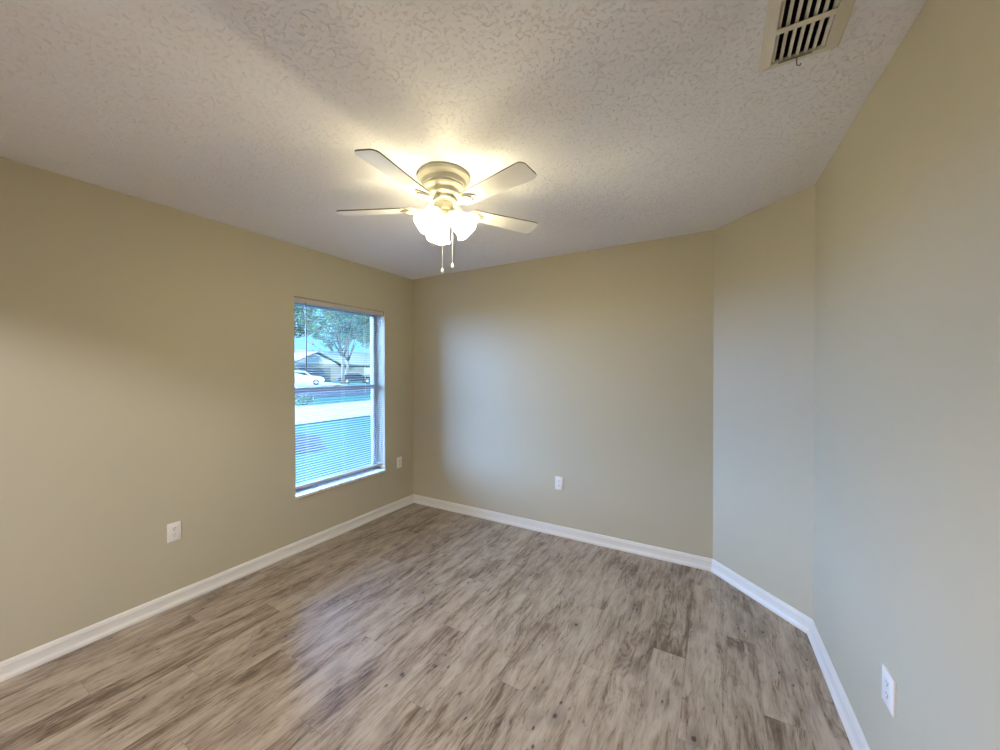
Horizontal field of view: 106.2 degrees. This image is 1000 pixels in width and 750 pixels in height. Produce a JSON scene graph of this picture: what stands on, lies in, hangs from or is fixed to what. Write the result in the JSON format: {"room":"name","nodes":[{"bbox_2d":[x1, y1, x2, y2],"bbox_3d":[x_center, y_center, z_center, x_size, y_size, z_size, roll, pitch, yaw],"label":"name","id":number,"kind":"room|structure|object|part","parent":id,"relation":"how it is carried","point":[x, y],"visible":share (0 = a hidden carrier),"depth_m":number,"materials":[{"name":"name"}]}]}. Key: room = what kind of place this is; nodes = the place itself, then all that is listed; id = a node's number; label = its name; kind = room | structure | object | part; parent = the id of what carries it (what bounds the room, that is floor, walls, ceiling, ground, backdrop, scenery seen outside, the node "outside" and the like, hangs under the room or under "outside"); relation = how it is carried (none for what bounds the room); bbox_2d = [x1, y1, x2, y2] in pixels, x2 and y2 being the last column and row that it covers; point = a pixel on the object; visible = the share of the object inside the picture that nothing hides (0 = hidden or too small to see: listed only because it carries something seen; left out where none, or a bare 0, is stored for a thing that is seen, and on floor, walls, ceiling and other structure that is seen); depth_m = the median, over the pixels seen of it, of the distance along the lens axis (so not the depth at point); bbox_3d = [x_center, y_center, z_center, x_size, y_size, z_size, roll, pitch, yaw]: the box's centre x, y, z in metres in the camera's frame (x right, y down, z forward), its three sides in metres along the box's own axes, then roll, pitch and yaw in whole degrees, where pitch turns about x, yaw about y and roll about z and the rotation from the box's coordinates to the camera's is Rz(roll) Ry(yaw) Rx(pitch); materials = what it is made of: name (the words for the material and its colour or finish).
{"room":"empty bedroom","nodes":[
{"label":"empty bedroom","id":0,"kind":"room"},
{"bbox_2d":[0,157,412,661],"bbox_3d":[-1.957,0.204,2.595,0.200,2.660,4.050,0,1,30],"label":"wall","id":1,"kind":"structure","parent":0,"point":[147,348],"depth_m":2.19,"materials":[{"name":"paint"}]},
{"bbox_2d":[167,521,180,542],"bbox_3d":[-2.005,0.965,2.309,0.008,0.114,0.070,0,1,30],"label":"power outlet","id":2,"kind":"object","parent":1,"relation":"attached to","point":[173,529],"visible":1,"depth_m":2.31,"materials":[{"name":"plastic"}]},
{"bbox_2d":[171,526,177,531],"bbox_3d":[-2.003,0.945,2.308,0.004,0.027,0.034,0,1,30],"label":"receptacle","id":3,"kind":"object","parent":2,"relation":"attached to","point":[173,528],"depth_m":2.31,"materials":[{"name":"grey plastic"}]},
{"bbox_2d":[171,532,177,537],"bbox_3d":[-2.003,0.984,2.309,0.004,0.027,0.034,0,1,30],"label":"receptacle","id":4,"kind":"object","parent":2,"relation":"attached to","point":[173,534],"depth_m":2.31,"materials":[{"name":"grey plastic"}]},
{"bbox_2d":[0,494,413,682],"bbox_3d":[-1.881,1.373,2.507,0.027,0.083,3.750,0,1,30],"label":"baseboard","id":5,"kind":"structure","parent":1,"relation":"attached to","point":[16,665],"depth_m":2.27,"materials":[{"name":"paint"}]},
{"bbox_2d":[294,302,385,498],"bbox_3d":[-1.459,0.174,3.413,0.193,1.607,0.932,0,1,30],"label":"window","id":6,"kind":"structure","parent":1,"relation":"in","point":[322,486],"depth_m":3.53,"materials":[{"name":"plastic"}]},
{"bbox_3d":[-1.510,0.117,3.448,0.060,0.050,0.860,0,1,30],"label":"meeting rail","id":7,"kind":"part","parent":6,"relation":"part of","materials":[{"name":"plastic"}]},
{"bbox_2d":[294,297,382,488],"bbox_3d":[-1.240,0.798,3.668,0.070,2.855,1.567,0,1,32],"label":"window blind","id":8,"kind":"object","parent":6,"relation":"attached to","point":[296,299],"visible":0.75,"depth_m":3.32,"materials":[{"name":"plastic"}]},
{"bbox_3d":[-1.589,0.161,3.090,0.028,1.493,0.001,0,1,30],"label":"ladder cord","id":9,"kind":"part","parent":8,"relation":"part of","materials":[{"name":"white fabric"}]},
{"bbox_3d":[-1.416,0.900,3.396,0.026,0.020,0.910,0,1,30],"label":"rail","id":10,"kind":"part","parent":8,"relation":"part of","materials":[{"name":"white plastic"}]},
{"bbox_3d":[-1.417,0.158,3.388,0.028,1.493,0.001,0,1,30],"label":"ladder cord","id":11,"kind":"part","parent":8,"relation":"part of","materials":[{"name":"white fabric"}]},
{"bbox_3d":[-1.285,-0.208,3.569,0.003,0.760,0.020,0,1,30],"label":"lift cord","id":12,"kind":"part","parent":8,"relation":"part of","materials":[{"name":"white fabric"}]},
{"bbox_3d":[-1.245,0.154,3.686,0.028,1.493,0.001,0,1,30],"label":"ladder cord","id":13,"kind":"part","parent":8,"relation":"part of","materials":[{"name":"white fabric"}]},
{"bbox_3d":[-1.451,0.967,3.417,0.178,0.022,0.932,0,1,30],"label":"sill","id":14,"kind":"part","parent":6,"relation":"part of","materials":[{"name":"stone"}]},
{"bbox_2d":[397,456,401,467],"bbox_3d":[-1.059,0.920,3.945,0.008,0.114,0.070,0,1,30],"label":"power outlet","id":15,"kind":"object","parent":1,"relation":"attached to","point":[399,459],"visible":1,"depth_m":3.94,"materials":[{"name":"plastic"}]},
{"bbox_2d":[0,503,852,749],"bbox_3d":[-0.366,1.480,1.632,3.567,0.120,3.950,0,1,30],"label":"floor","id":16,"kind":"structure","parent":0,"point":[414,626],"depth_m":1.84,"materials":[{"name":"laminate"}]},
{"bbox_2d":[0,0,926,279],"bbox_3d":[-0.372,-1.070,1.605,3.567,0.100,3.950,0,1,30],"label":"ceiling","id":17,"kind":"structure","parent":0,"point":[635,121],"depth_m":1.42,"materials":[{"name":"white paint"}]},
{"bbox_2d":[337,149,537,273],"bbox_3d":[-0.291,-0.770,1.902,1.084,0.505,1.067,0,1,30],"label":"ceiling fan","id":18,"kind":"object","parent":17,"relation":"hanging from","point":[443,184],"visible":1,"depth_m":1.84,"materials":[{"name":"metal"}]},
{"bbox_3d":[-0.643,-0.858,1.972,0.412,0.006,0.120,0,11,6],"label":"blade","id":19,"kind":"part","parent":18,"relation":"part of","materials":[{"name":"white wood"}]},
{"bbox_3d":[-0.435,-0.854,1.608,0.120,0.006,0.412,11,5,24],"label":"blade","id":20,"kind":"part","parent":18,"relation":"part of","materials":[{"name":"grey wood"}]},
{"bbox_3d":[-0.335,-0.788,1.871,0.044,0.100,0.044,0,-43,37],"label":"bulb","id":21,"kind":"part","parent":18,"relation":"part of","materials":[{"name":"white glass"}]},
{"bbox_2d":[432,206,443,218],"bbox_3d":[-0.311,-0.830,1.904,0.060,0.034,0.060,0,-43,37],"label":"socket","id":22,"kind":"object","parent":18,"relation":"attached to","point":[439,210],"depth_m":1.89,"materials":[{"name":"glass"}]},
{"bbox_3d":[-0.320,-0.789,2.005,0.044,0.100,0.044,0,45,-23],"label":"bulb","id":23,"kind":"part","parent":18,"relation":"part of","materials":[{"name":"white glass"}]},
{"bbox_3d":[-0.362,-0.862,2.281,0.120,0.006,0.412,-11,3,-11],"label":"blade","id":24,"kind":"part","parent":18,"relation":"part of","materials":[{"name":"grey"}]},
{"bbox_2d":[436,217,446,221],"bbox_3d":[-0.303,-0.831,1.967,0.060,0.034,0.060,0,45,-23],"label":"socket","id":25,"kind":"object","parent":18,"relation":"attached to","point":[444,219],"depth_m":1.95,"materials":[{"name":"ceramic"}]},
{"bbox_2d":[447,209,456,219],"bbox_3d":[-0.253,-0.831,1.929,0.060,0.034,0.060,-44,-4,5],"label":"socket","id":26,"kind":"object","parent":18,"relation":"attached to","point":[451,213],"depth_m":1.92,"materials":[{"name":"ceramic"}]},
{"bbox_3d":[-0.212,-0.788,1.925,0.044,0.100,0.044,-44,-4,5],"label":"bulb","id":27,"kind":"part","parent":18,"relation":"part of","materials":[{"name":"white glass"}]},
{"bbox_3d":[-0.025,-0.856,1.694,0.412,0.006,0.120,0,-10,42],"label":"blade","id":28,"kind":"part","parent":18,"relation":"part of","materials":[{"name":"white wood"}]},
{"bbox_3d":[0.020,-0.861,2.110,0.412,0.006,0.120,0,-10,-30],"label":"blade","id":29,"kind":"part","parent":18,"relation":"part of","materials":[{"name":"grey wood"}]},
{"bbox_2d":[759,0,855,72],"bbox_3d":[0.882,-1.038,1.079,0.203,0.109,0.305,0,1,30],"label":"ceiling vent","id":30,"kind":"object","parent":17,"relation":"in","point":[784,18],"visible":1,"depth_m":1.11,"materials":[{"name":"metal"}]},
{"bbox_3d":[0.938,-0.997,1.195,0.086,0.024,0.021,0,1,30],"label":"damper lever","id":31,"kind":"part","parent":30,"relation":"part of","materials":[{"name":"silver metal"}]},
{"bbox_2d":[412,230,713,558],"bbox_3d":[0.316,0.179,3.458,2.870,2.640,0.120,0,1,30],"label":"wall","id":32,"kind":"structure","parent":0,"point":[592,370],"depth_m":3.18,"materials":[{"name":"paint"}]},
{"bbox_2d":[555,476,562,489],"bbox_3d":[0.515,0.945,3.278,0.070,0.114,0.008,0,1,30],"label":"power outlet","id":33,"kind":"object","parent":32,"relation":"attached to","point":[558,480],"visible":1,"depth_m":3.27,"materials":[{"name":"plastic"}]},
{"bbox_2d":[413,494,711,570],"bbox_3d":[0.281,1.359,3.407,2.870,0.083,0.027,0,1,30],"label":"baseboard","id":34,"kind":"structure","parent":32,"relation":"attached to","point":[695,561],"depth_m":3.18,"materials":[{"name":"paint"}]},
{"bbox_2d":[713,184,815,618],"bbox_3d":[1.671,0.188,2.373,0.120,2.640,0.681,0,1,-14],"label":"wall","id":35,"kind":"structure","parent":0,"point":[764,355],"depth_m":2.29,"materials":[{"name":"paint"}]},
{"bbox_2d":[711,559,810,633],"bbox_3d":[1.603,1.367,2.367,0.027,0.083,0.681,0,1,-14],"label":"baseboard","id":36,"kind":"structure","parent":35,"relation":"attached to","point":[782,609],"depth_m":2.30,"materials":[{"name":"paint"}]},
{"bbox_2d":[813,0,999,749],"bbox_3d":[0.977,0.208,0.562,0.120,2.640,3.266,0,1,28],"label":"wall","id":37,"kind":"structure","parent":0,"point":[906,521],"depth_m":1.06,"materials":[{"name":"paint"}]},
{"bbox_2d":[807,619,870,749],"bbox_3d":[0.914,1.387,0.609,0.027,0.083,3.266,0,1,28],"label":"baseboard","id":38,"kind":"structure","parent":37,"relation":"attached to","point":[857,739],"depth_m":1.61,"materials":[{"name":"paint"}]},
{"bbox_2d":[882,664,895,717],"bbox_3d":[1.247,1.011,1.205,0.008,0.114,0.084,0,1,28],"label":"power outlet","id":39,"kind":"object","parent":37,"relation":"attached to","point":[888,682],"visible":1,"depth_m":1.19,"materials":[{"name":"plastic"}]},
{"bbox_2d":[885,689,888,701],"bbox_3d":[1.246,1.030,1.206,0.004,0.027,0.034,0,1,28],"label":"receptacle","id":40,"kind":"object","parent":39,"relation":"attached to","point":[886,690],"depth_m":1.21,"materials":[{"name":"grey plastic"}]},
{"bbox_2d":[885,676,889,689],"bbox_3d":[1.246,0.992,1.205,0.004,0.027,0.034,0,1,28],"label":"receptacle","id":41,"kind":"object","parent":39,"relation":"attached to","point":[887,680],"depth_m":1.20,"materials":[{"name":"grey plastic"}]},
{"label":"outside","id":42,"kind":"structure","parent":0,"visible":0},
{"bbox_2d":[295,382,348,386],"bbox_3d":[-28.134,1.203,52.211,24.710,0.100,12.084,0,1,45],"label":"driveway","id":43,"kind":"structure","parent":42,"point":[296,383],"depth_m":47.25,"materials":[{"name":"concrete"}]},
{"bbox_2d":[295,371,323,384],"bbox_3d":[-24.148,0.340,45.941,4.738,1.739,1.890,0,1,-28],"label":"car","id":44,"kind":"object","parent":43,"relation":"on","point":[299,376],"visible":0.47,"depth_m":45.41,"materials":[{"name":"white metal"}]},
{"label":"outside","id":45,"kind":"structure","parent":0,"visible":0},
{"bbox_2d":[295,381,370,483],"bbox_3d":[-27.664,1.359,65.805,132.000,0.500,160.000,0,1,30],"label":"ground","id":46,"kind":"structure","parent":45,"point":[368,396],"depth_m":9.58,"materials":[{"name":"green plant"}]},
{"bbox_2d":[295,395,314,404],"bbox_3d":[-10.161,1.301,19.393,1.091,0.569,1.116,0,1,30],"label":"shrub","id":47,"kind":"object","parent":46,"relation":"on","point":[306,398],"visible":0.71,"depth_m":19.26,"materials":[{"name":"green plant"}]},
{"bbox_2d":[294,305,318,337],"bbox_3d":[-21.241,-3.954,34.261,10.795,10.960,8.882,0,1,3],"label":"street tree","id":48,"kind":"object","parent":46,"relation":"on","point":[297,307],"visible":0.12,"depth_m":33.85,"materials":[{"name":"green plant"}]},
{"bbox_2d":[295,434,326,453],"bbox_3d":[-5.245,1.653,8.703,2.800,0.008,2.800,0,1,30],"label":"mulch bed","id":49,"kind":"object","parent":46,"relation":"on","point":[296,435],"visible":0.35,"depth_m":8.89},
{"bbox_2d":[295,350,370,381],"bbox_3d":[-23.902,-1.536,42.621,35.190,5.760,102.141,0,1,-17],"label":"house","id":50,"kind":"structure","parent":46,"relation":"on","point":[360,357],"depth_m":65.23,"materials":[{"name":"paint"}]},
{"bbox_2d":[298,308,369,383],"bbox_3d":[-19.687,-4.743,47.560,10.891,12.250,11.153,0,1,30],"label":"street tree","id":51,"kind":"object","parent":46,"relation":"on","point":[342,354],"visible":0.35,"depth_m":47.64,"materials":[{"name":"green plant"}]},
{"bbox_2d":[304,308,369,350],"bbox_3d":[-37.415,-7.645,85.153,20.204,17.346,19.303,0,1,30],"label":"street tree","id":52,"kind":"object","parent":46,"relation":"on","point":[313,323],"visible":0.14,"depth_m":81.44,"materials":[{"name":"green plant"}]},
{"bbox_2d":[317,311,369,373],"bbox_3d":[-26.090,-5.127,64.306,9.693,12.785,9.879,0,1,30],"label":"street tree","id":53,"kind":"object","parent":46,"relation":"on","point":[342,338],"visible":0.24,"depth_m":63.67,"materials":[{"name":"green plant"}]},
{"bbox_2d":[338,374,370,383],"bbox_3d":[-20.939,0.503,54.483,4.636,1.420,1.890,-1,1,-32],"label":"car","id":54,"kind":"object","parent":46,"relation":"on","point":[348,377],"visible":0.69,"depth_m":53.78,"materials":[{"name":"black"}]},
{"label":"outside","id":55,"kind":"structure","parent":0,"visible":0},
{"bbox_2d":[295,401,370,425],"bbox_3d":[-3.569,1.488,22.982,5.800,0.030,90.000,0,1,30],"label":"sidewalk","id":56,"kind":"structure","parent":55,"point":[362,403],"depth_m":15.63,"materials":[{"name":"concrete"}]},
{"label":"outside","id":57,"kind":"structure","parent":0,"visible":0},
{"bbox_2d":[295,389,370,397],"bbox_3d":[-10.507,1.346,38.548,11.000,0.020,110.000,0,1,30],"label":"street","id":58,"kind":"structure","parent":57,"point":[361,391],"depth_m":29.22,"materials":[{"name":"grey asphalt"}]}
]}

